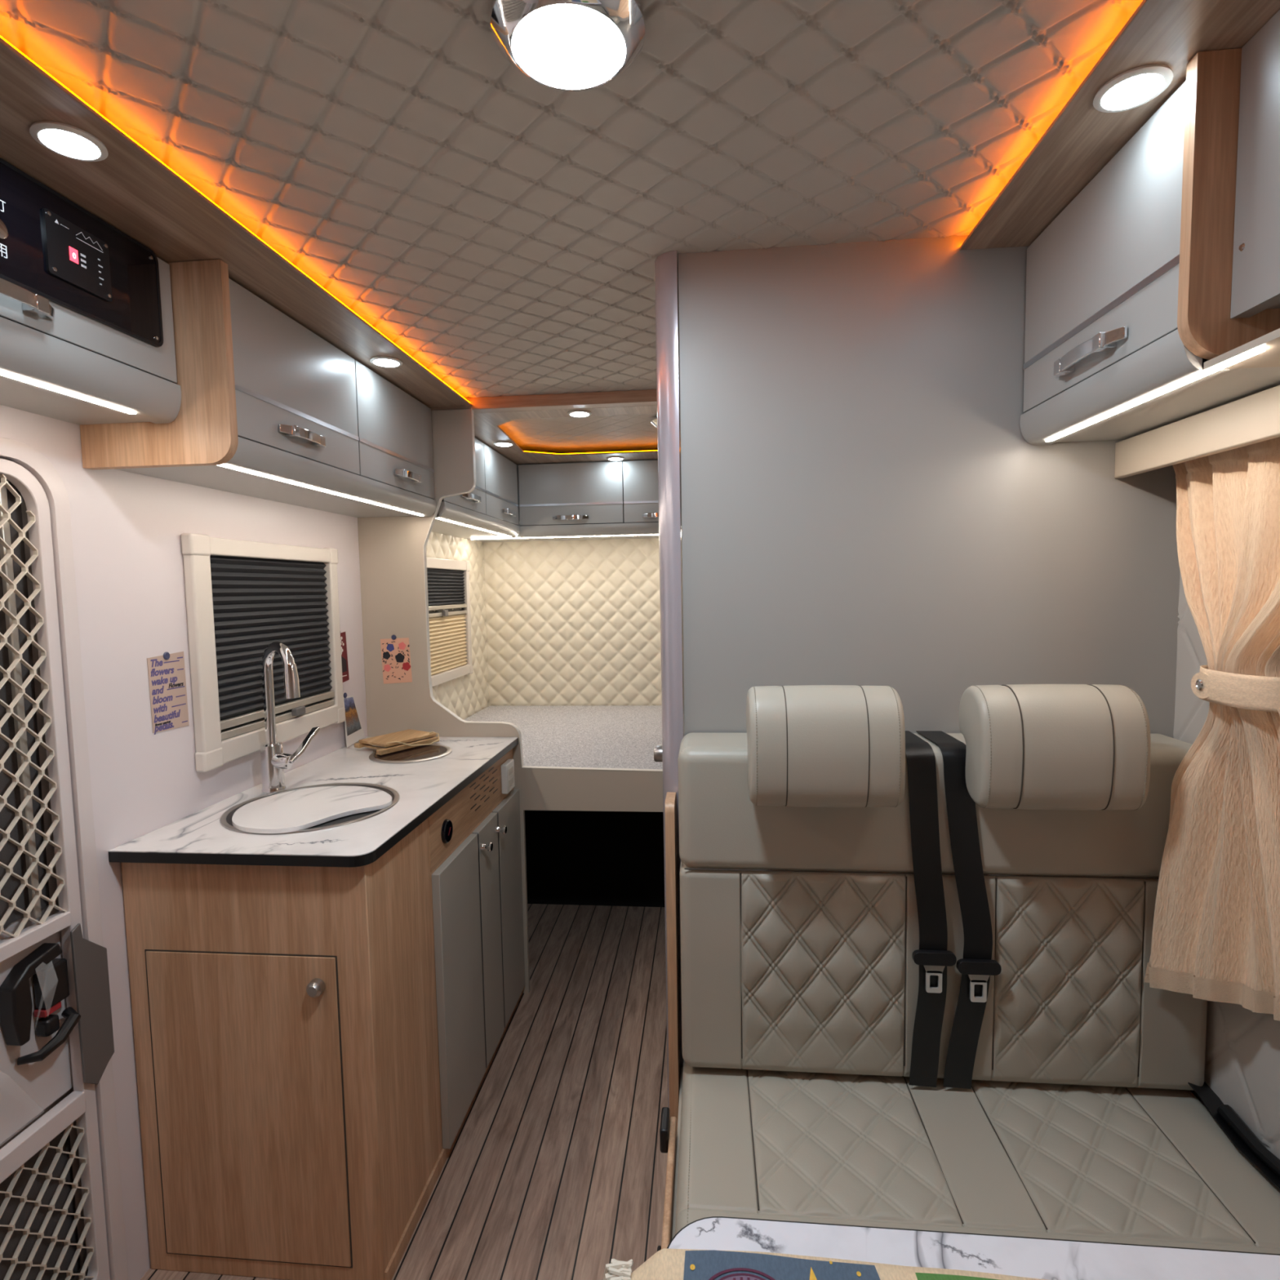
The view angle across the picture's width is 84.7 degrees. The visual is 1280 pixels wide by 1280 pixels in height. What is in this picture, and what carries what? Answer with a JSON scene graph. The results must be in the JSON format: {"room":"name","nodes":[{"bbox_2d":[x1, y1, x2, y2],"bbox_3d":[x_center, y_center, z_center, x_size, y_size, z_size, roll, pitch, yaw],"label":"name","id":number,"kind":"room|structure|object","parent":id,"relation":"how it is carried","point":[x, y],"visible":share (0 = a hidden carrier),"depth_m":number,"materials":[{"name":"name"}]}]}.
{"room":"vehicle interior","nodes":[
{"label":"vehicle interior","id":0,"kind":"room"},
{"bbox_2d":[0,404,488,1279],"bbox_3d":[-1.052,0.301,1.337,0.033,2.041,4.850,-1,4,5],"label":"wall","id":1,"kind":"structure","parent":0,"point":[127,527],"depth_m":1.46,"materials":[{"name":"white paint"}]},
{"bbox_2d":[0,436,128,1279],"bbox_3d":[-1.111,0.539,0.981,0.100,1.720,0.754,-1,4,5],"label":"door","id":2,"kind":"structure","parent":1,"relation":"in","point":[62,1216],"depth_m":1.27,"materials":[{"name":"white plastic"}]},
{"bbox_2d":[29,120,108,161],"bbox_3d":[-0.762,-0.662,0.939,0.082,0.010,0.082,-1,4,5],"label":"recessed light","id":3,"kind":"object","parent":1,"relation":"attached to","point":[56,137],"visible":1,"depth_m":0.93,"materials":[{"name":"white plastic"}]},
{"bbox_2d":[0,157,181,424],"bbox_3d":[-0.986,-0.511,0.858,0.234,0.289,0.894,-1,4,5],"label":"upper cabinet","id":4,"kind":"object","parent":1,"relation":"attached to","point":[57,362],"depth_m":1.10,"materials":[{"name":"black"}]},
{"bbox_2d":[146,651,189,734],"bbox_3d":[-1.029,0.112,1.536,0.004,0.172,0.106,-1,4,5],"label":"postcard","id":5,"kind":"object","parent":1,"relation":"attached to","point":[166,672],"visible":1,"depth_m":1.53,"materials":[{"name":"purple paper"}]},
{"bbox_2d":[0,36,471,407],"bbox_3d":[-0.924,-0.642,0.594,0.410,0.006,3.500,-1,4,5],"label":"trim","id":6,"kind":"structure","parent":1,"relation":"attached to","point":[131,190],"depth_m":1.12,"materials":[{"name":"brown wood"}]},
{"bbox_2d":[80,259,436,517],"bbox_3d":[-0.859,-0.547,1.825,0.303,0.363,1.054,-1,4,5],"label":"upper cabinet","id":7,"kind":"object","parent":1,"relation":"attached to","point":[318,428],"depth_m":1.49,"materials":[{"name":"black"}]},
{"bbox_2d":[180,533,345,772],"bbox_3d":[-0.980,0.009,1.903,0.037,0.546,0.632,-1,4,5],"label":"window","id":8,"kind":"structure","parent":1,"relation":"in","point":[242,597],"depth_m":1.80,"materials":[{"name":"beige plastic"}]},
{"bbox_2d":[209,555,332,719],"bbox_3d":[-0.986,-0.022,1.908,0.010,0.395,0.517,-1,4,5],"label":"blind","id":9,"kind":"object","parent":8,"relation":"attached to","point":[256,602],"depth_m":1.86,"materials":[{"name":"black fabric"}]},
{"bbox_2d":[340,631,349,682],"bbox_3d":[-0.960,0.055,2.260,0.004,0.174,0.087,-1,4,5],"label":"postcard","id":10,"kind":"object","parent":1,"relation":"attached to","point":[345,677],"visible":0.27,"depth_m":2.28,"materials":[{"name":"red paper"}]},
{"bbox_2d":[369,355,402,367],"bbox_3d":[-0.669,-0.731,1.852,0.082,0.010,0.082,-1,4,5],"label":"recessed light","id":11,"kind":"object","parent":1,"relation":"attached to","point":[380,361],"visible":1,"depth_m":1.84,"materials":[{"name":"white plastic"}]},
{"bbox_2d":[426,556,473,687],"bbox_3d":[-0.861,-0.084,3.065,0.035,0.548,0.703,-1,4,5],"label":"window","id":12,"kind":"structure","parent":1,"relation":"in","point":[448,580],"depth_m":3.15,"materials":[{"name":"beige"}]},
{"bbox_2d":[426,568,465,606],"bbox_3d":[-0.869,-0.230,3.060,0.010,0.160,0.595,-1,4,5],"label":"blind","id":13,"kind":"object","parent":12,"relation":"attached to","point":[446,586],"depth_m":3.13,"materials":[{"name":"black fabric"}]},
{"bbox_2d":[428,613,467,675],"bbox_3d":[-0.865,0.017,3.078,0.010,0.248,0.595,-1,4,5],"label":"blind","id":14,"kind":"object","parent":12,"relation":"attached to","point":[448,633],"depth_m":3.14,"materials":[{"name":"beige fabric"}]},
{"bbox_2d":[431,438,519,537],"bbox_3d":[-0.746,-0.621,2.861,0.302,0.347,0.961,-1,4,5],"label":"upper cabinet","id":15,"kind":"object","parent":1,"relation":"attached to","point":[491,509],"visible":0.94,"depth_m":2.90,"materials":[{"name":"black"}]},
{"bbox_2d":[493,441,514,446],"bbox_3d":[-0.553,-0.794,2.854,0.082,0.010,0.082,-1,4,5],"label":"recessed light","id":16,"kind":"object","parent":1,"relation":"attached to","point":[496,443],"visible":1,"depth_m":2.83,"materials":[{"name":"white plastic"}]},
{"bbox_2d":[473,405,657,464],"bbox_3d":[0.121,-0.820,2.934,2.047,0.006,1.270,-1,4,5],"label":"trim","id":17,"kind":"structure","parent":1,"relation":"attached to","point":[487,431],"depth_m":2.73,"materials":[{"name":"brown wood"}]},
{"bbox_2d":[606,456,624,460],"bbox_3d":[-0.112,-0.829,3.217,0.082,0.010,0.082,-1,4,5],"label":"recessed light","id":18,"kind":"object","parent":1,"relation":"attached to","point":[611,458],"visible":1,"depth_m":3.20,"materials":[{"name":"white plastic"}]},
{"bbox_2d":[140,903,667,1279],"bbox_3d":[-0.016,1.325,1.360,2.320,0.040,5.000,-1,4,5],"label":"floor","id":19,"kind":"structure","parent":0,"point":[555,1168],"depth_m":1.83,"materials":[{"name":"brown wood"}]},
{"bbox_2d":[120,748,524,1279],"bbox_3d":[-0.703,0.834,1.911,0.561,0.882,1.058,-1,4,5],"label":"base unit","id":20,"kind":"object","parent":19,"relation":"on","point":[314,1046],"visible":0.98,"depth_m":1.42,"materials":[{"name":"brown wood"}]},
{"bbox_2d":[108,736,518,866],"bbox_3d":[-0.728,0.383,1.879,0.532,0.023,1.060,-1,4,5],"label":"countertop","id":21,"kind":"structure","parent":20,"relation":"on","point":[199,837],"depth_m":1.52,"materials":[{"name":"white stone"}]},
{"bbox_2d":[260,641,319,793],"bbox_3d":[-0.900,0.191,1.776,0.123,0.381,0.217,-2,4,-13],"label":"faucet","id":22,"kind":"object","parent":21,"relation":"on","point":[274,761],"visible":1,"depth_m":1.75,"materials":[{"name":"silver metal"}]},
{"bbox_2d":[219,782,399,834],"bbox_3d":[-0.763,0.383,1.641,0.380,0.014,0.382,-1,4,5],"label":"sink","id":23,"kind":"object","parent":21,"relation":"in","point":[326,806],"visible":1,"depth_m":1.59,"materials":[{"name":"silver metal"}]},
{"bbox_2d":[343,692,364,747],"bbox_3d":[-0.945,0.254,2.311,0.014,0.174,0.138,-1,4,2],"label":"postcard","id":24,"kind":"object","parent":21,"relation":"on","point":[354,732],"visible":0.98,"depth_m":2.30,"materials":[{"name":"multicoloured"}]},
{"bbox_2d":[343,697,361,736],"bbox_3d":[-0.945,0.245,2.306,0.011,0.120,0.105,-1,4,2],"label":"picture","id":25,"kind":"object","parent":24,"relation":"attached to","point":[353,724],"depth_m":2.30},
{"bbox_2d":[368,743,452,763],"bbox_3d":[-0.703,0.347,2.158,0.242,0.005,0.242,-1,4,5],"label":"cooktop","id":26,"kind":"object","parent":21,"relation":"in","point":[423,753],"visible":0.8,"depth_m":2.13,"materials":[{"name":"silver metal"}]},
{"bbox_2d":[354,728,439,755],"bbox_3d":[-0.768,0.321,2.238,0.185,0.033,0.225,2,5,33],"label":"cutting board","id":27,"kind":"object","parent":26,"relation":"on","point":[405,737],"visible":1,"depth_m":2.21,"materials":[{"name":"brown wood"}]},
{"bbox_2d":[500,759,515,794],"bbox_3d":[-0.429,0.443,2.283,0.021,0.094,0.086,-1,4,5],"label":"power socket","id":28,"kind":"object","parent":20,"relation":"attached to","point":[507,766],"depth_m":2.25,"materials":[{"name":"white plastic"}]},
{"bbox_2d":[508,766,513,786],"bbox_3d":[-0.419,0.443,2.282,0.001,0.056,0.050,-1,4,5],"label":"socket","id":29,"kind":"object","parent":20,"relation":"attached to","point":[510,768],"depth_m":2.28,"materials":[{"name":"beige plastic"}]},
{"bbox_2d":[524,809,664,906],"bbox_3d":[0.152,0.848,3.071,2.047,0.654,0.020,-1,4,5],"label":"wall","id":30,"kind":"structure","parent":19,"relation":"on","point":[573,857],"depth_m":3.10,"materials":[{"name":"black carpet"}]},
{"bbox_2d":[463,705,662,769],"bbox_3d":[0.147,0.455,3.008,2.035,0.137,1.292,-1,4,5],"label":"bed","id":31,"kind":"object","parent":30,"relation":"on","point":[597,736],"visible":0.1,"depth_m":2.98,"materials":[{"name":"grey fabric"}]},
{"bbox_2d":[657,732,1279,1253],"bbox_3d":[0.502,0.756,1.111,0.953,1.112,0.588,-1,4,5],"label":"seat","id":32,"kind":"object","parent":19,"relation":"on","point":[792,1098],"visible":0.84,"depth_m":1.23,"materials":[{"name":"beige leather"}]},
{"bbox_2d":[746,684,905,807],"bbox_3d":[0.311,0.178,1.202,0.250,0.200,0.129,-1,4,5],"label":"headrest cover","id":33,"kind":"object","parent":32,"relation":"attached to","point":[809,745],"visible":1,"depth_m":1.15,"materials":[{"name":"beige leather"}]},
{"bbox_2d":[905,730,956,1087],"bbox_3d":[0.513,0.489,1.301,0.087,0.619,0.164,-1,4,5],"label":"belt","id":34,"kind":"object","parent":32,"relation":"attached to","point":[932,957],"visible":0.96,"depth_m":1.23,"materials":[{"name":"black fabric"}]},
{"bbox_2d":[915,730,1001,1088],"bbox_3d":[0.581,0.488,1.295,0.101,0.618,0.164,-1,4,5],"label":"belt","id":35,"kind":"object","parent":32,"relation":"attached to","point":[976,966],"visible":0.92,"depth_m":1.23,"materials":[{"name":"black fabric"}]},
{"bbox_2d":[675,1060,1279,1253],"bbox_3d":[0.520,0.857,1.103,0.918,0.080,0.530,-1,4,5],"label":"seat cushion","id":36,"kind":"object","parent":32,"relation":"on","point":[1136,1165],"depth_m":1.11,"materials":[{"name":"beige leather"}]},
{"bbox_2d":[958,684,1151,809],"bbox_3d":[0.680,0.174,1.167,0.255,0.200,0.129,-1,4,5],"label":"headrest cover","id":37,"kind":"object","parent":32,"relation":"on","point":[1028,746],"visible":1,"depth_m":1.11,"materials":[{"name":"beige leather"}]},
{"bbox_2d":[1187,1081,1279,1189],"bbox_3d":[0.962,0.801,1.050,0.052,0.040,0.389,-1,4,5],"label":"belt","id":38,"kind":"object","parent":32,"relation":"on","point":[1241,1135],"visible":1,"depth_m":1.12,"materials":[{"name":"black fabric"}]},
{"bbox_2d":[666,1216,1279,1279],"bbox_3d":[0.426,1.014,0.417,0.853,0.702,0.717,-1,4,5],"label":"table","id":39,"kind":"object","parent":19,"relation":"on","point":[1049,1259],"visible":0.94,"depth_m":0.73,"materials":[{"name":"white stone"}]},
{"bbox_2d":[603,1248,1047,1279],"bbox_3d":[0.349,0.674,0.519,0.818,0.044,0.397,-1,4,5],"label":"table cloth","id":40,"kind":"object","parent":39,"relation":"on","point":[666,1264],"visible":1,"depth_m":0.72,"materials":[{"name":"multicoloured fabric"}]},
{"bbox_2d":[357,408,662,993],"bbox_3d":[-0.404,0.232,2.382,1.085,2.003,0.018,-1,4,5],"label":"wall","id":41,"kind":"structure","parent":0,"point":[392,568],"depth_m":2.38,"materials":[{"name":"beige paint"}]},
{"bbox_2d":[0,35,469,402],"bbox_3d":[-0.723,-0.651,0.598,0.002,0.004,3.448,-1,4,5],"label":"light strip","id":42,"kind":"object","parent":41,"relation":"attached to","point":[0,36],"visible":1,"depth_m":1.04,"materials":[{"name":"orange plastic"}]},
{"bbox_2d":[380,635,412,684],"bbox_3d":[-0.833,0.066,2.398,0.107,0.168,0.004,-1,4,5],"label":"postcard","id":43,"kind":"object","parent":41,"relation":"attached to","point":[395,652],"visible":1,"depth_m":2.40,"materials":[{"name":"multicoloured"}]},
{"bbox_2d":[429,389,657,413],"bbox_3d":[-0.082,-0.786,2.291,1.765,0.039,0.050,-1,4,5],"label":"trim","id":44,"kind":"structure","parent":41,"relation":"attached to","point":[646,397],"depth_m":2.29,"materials":[{"name":"brown wood"}]},
{"bbox_2d":[466,388,651,397],"bbox_3d":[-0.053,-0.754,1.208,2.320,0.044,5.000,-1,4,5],"label":"strip light","id":45,"kind":"object","parent":44,"relation":"attached to","point":[650,388],"visible":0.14,"depth_m":2.30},
{"bbox_2d":[423,408,662,771],"bbox_3d":[-0.298,-0.162,2.342,0.858,1.214,0.020,-1,4,5],"label":"trim","id":46,"kind":"structure","parent":41,"relation":"attached to","point":[442,498],"depth_m":2.38,"materials":[{"name":"white plastic"}]},
{"bbox_2d":[567,409,591,417],"bbox_3d":[-0.205,-0.766,2.385,0.082,0.010,0.082,-1,4,5],"label":"recessed light","id":47,"kind":"object","parent":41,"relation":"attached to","point":[576,413],"visible":1,"depth_m":2.37,"materials":[{"name":"white plastic"}]},
{"bbox_2d":[524,449,657,453],"bbox_3d":[0.061,-0.810,2.748,1.199,0.004,0.710,-1,4,5],"label":"light strip","id":48,"kind":"object","parent":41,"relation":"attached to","point":[656,450],"visible":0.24,"depth_m":3.12,"materials":[{"name":"yellow plastic"}]},
{"bbox_2d":[0,0,1142,397],"bbox_3d":[-0.022,-0.740,1.417,1.300,0.009,1.680,-1,4,5],"label":"ceiling","id":49,"kind":"structure","parent":0,"point":[506,231],"depth_m":0.99,"materials":[{"name":"grey"}]},
{"bbox_2d":[489,0,645,91],"bbox_3d":[-0.080,-0.678,0.790,0.173,0.034,0.173,-1,4,5],"label":"recessed light","id":50,"kind":"object","parent":49,"relation":"in","point":[602,39],"visible":1,"depth_m":0.77,"materials":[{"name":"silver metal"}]},
{"bbox_2d":[512,4,624,89],"bbox_3d":[-0.080,-0.664,0.791,0.125,0.008,0.125,-1,4,5],"label":"diffuser","id":51,"kind":"object","parent":50,"relation":"attached to","point":[544,35],"depth_m":0.78,"materials":[{"name":"white plastic"}]},
{"bbox_2d":[482,537,661,706],"bbox_3d":[-0.189,-0.084,3.660,1.275,0.920,0.012,-1,4,5],"label":"wall","id":52,"kind":"structure","parent":0,"point":[567,622],"depth_m":3.67,"materials":[{"name":"beige leather"}]},
{"bbox_2d":[463,459,658,542],"bbox_3d":[0.045,-0.676,3.416,1.789,0.347,0.345,-1,4,5],"label":"upper cabinet","id":53,"kind":"object","parent":52,"relation":"attached to","point":[606,500],"visible":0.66,"depth_m":3.30,"materials":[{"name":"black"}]},
{"bbox_2d":[497,413,657,453],"bbox_3d":[0.079,-0.845,2.777,1.545,0.002,0.975,-1,4,5],"label":"ceiling","id":54,"kind":"structure","parent":0,"point":[618,433],"depth_m":2.88,"materials":[{"name":"grey"}]},
{"bbox_2d":[650,416,657,428],"bbox_3d":[0.127,-0.818,2.646,0.173,0.034,0.173,-1,4,5],"label":"recessed light","id":55,"kind":"object","parent":54,"relation":"in","point":[654,420],"visible":0.14,"depth_m":2.62,"materials":[{"name":"silver metal"}]},
{"bbox_2d":[678,235,1180,737],"bbox_3d":[0.552,0.272,1.379,0.926,2.037,0.018,-1,4,5],"label":"wall partition","id":56,"kind":"structure","parent":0,"point":[866,500],"depth_m":1.33,"materials":[{"name":"grey paint"}]},
{"bbox_2d":[654,250,684,1108],"bbox_3d":[0.068,0.276,1.440,0.045,2.036,0.073,-1,4,5],"label":"trim","id":57,"kind":"structure","parent":56,"relation":"attached to","point":[666,266],"depth_m":1.38,"materials":[{"name":"grey metal"}]},
{"bbox_2d":[959,0,1279,250],"bbox_3d":[0.666,-0.625,-0.014,0.403,0.006,2.592,-1,4,5],"label":"trim","id":58,"kind":"structure","parent":56,"relation":"attached to","point":[1082,140],"depth_m":0.92,"materials":[{"name":"brown wood"}]},
{"bbox_2d":[1093,63,1173,112],"bbox_3d":[0.612,-0.682,0.874,0.082,0.010,0.082,-1,4,5],"label":"recessed light","id":59,"kind":"object","parent":58,"relation":"in","point":[1144,83],"visible":1,"depth_m":0.86,"materials":[{"name":"white plastic"}]},
{"bbox_2d":[1173,573,1279,1159],"bbox_3d":[0.962,0.497,0.848,0.006,1.550,0.992,-1,4,5],"label":"wall","id":60,"kind":"structure","parent":56,"relation":"attached to","point":[1242,1054],"depth_m":1.18,"materials":[{"name":"white paint"}]},
{"bbox_2d":[1019,48,1279,445],"bbox_3d":[0.796,-0.508,0.868,0.314,0.359,0.830,-1,4,5],"label":"upper cabinet","id":61,"kind":"object","parent":60,"relation":"attached to","point":[1106,358],"depth_m":0.94,"materials":[{"name":"grey"}]},
{"bbox_2d":[1114,385,1279,478],"bbox_3d":[0.807,-0.271,0.503,0.016,0.065,1.592,-1,4,5],"label":"trim","id":62,"kind":"structure","parent":61,"relation":"attached to","point":[1255,418],"depth_m":1.06,"materials":[{"name":"beige laminate"}]},
{"bbox_2d":[1203,328,1279,369],"bbox_3d":[0.802,-0.321,0.655,0.266,0.009,0.380,-1,4,5],"label":"light strip","id":63,"kind":"object","parent":61,"relation":"attached to","point":[1263,352],"depth_m":0.81,"materials":[{"name":"plastic"}]},
{"bbox_3d":[0.104,0.237,1.958,0.018,2.037,0.968,-1,4,5],"label":"wall","id":64,"kind":"structure","parent":0,"visible":0},
{"bbox_2d":[653,744,662,761],"bbox_3d":[0.061,0.286,1.854,0.048,0.071,0.045,-1,4,5],"label":"door knob","id":65,"kind":"object","parent":64,"relation":"attached to","point":[657,748],"visible":0.31,"depth_m":1.84,"materials":[{"name":"silver metal"}]},
{"bbox_3d":[1.059,0.273,1.179,0.122,2.047,5.000,-1,4,5],"label":"wall","id":66,"kind":"structure","parent":0,"visible":0},
{"bbox_2d":[1144,436,1279,1021],"bbox_3d":[0.909,0.149,0.995,0.120,0.900,0.555,-1,4,-2],"label":"curtain","id":67,"kind":"object","parent":66,"relation":"hanging from","point":[1215,935],"visible":1,"depth_m":1.09,"materials":[{"name":"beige fabric"}]},
{"bbox_2d":[1230,9,1279,318],"bbox_3d":[0.815,-0.528,0.749,0.254,0.303,0.120,-1,4,5],"label":"upper cabinet","id":68,"kind":"object","parent":66,"relation":"attached to","point":[1255,275],"visible":1,"depth_m":0.79,"materials":[{"name":"grey"}]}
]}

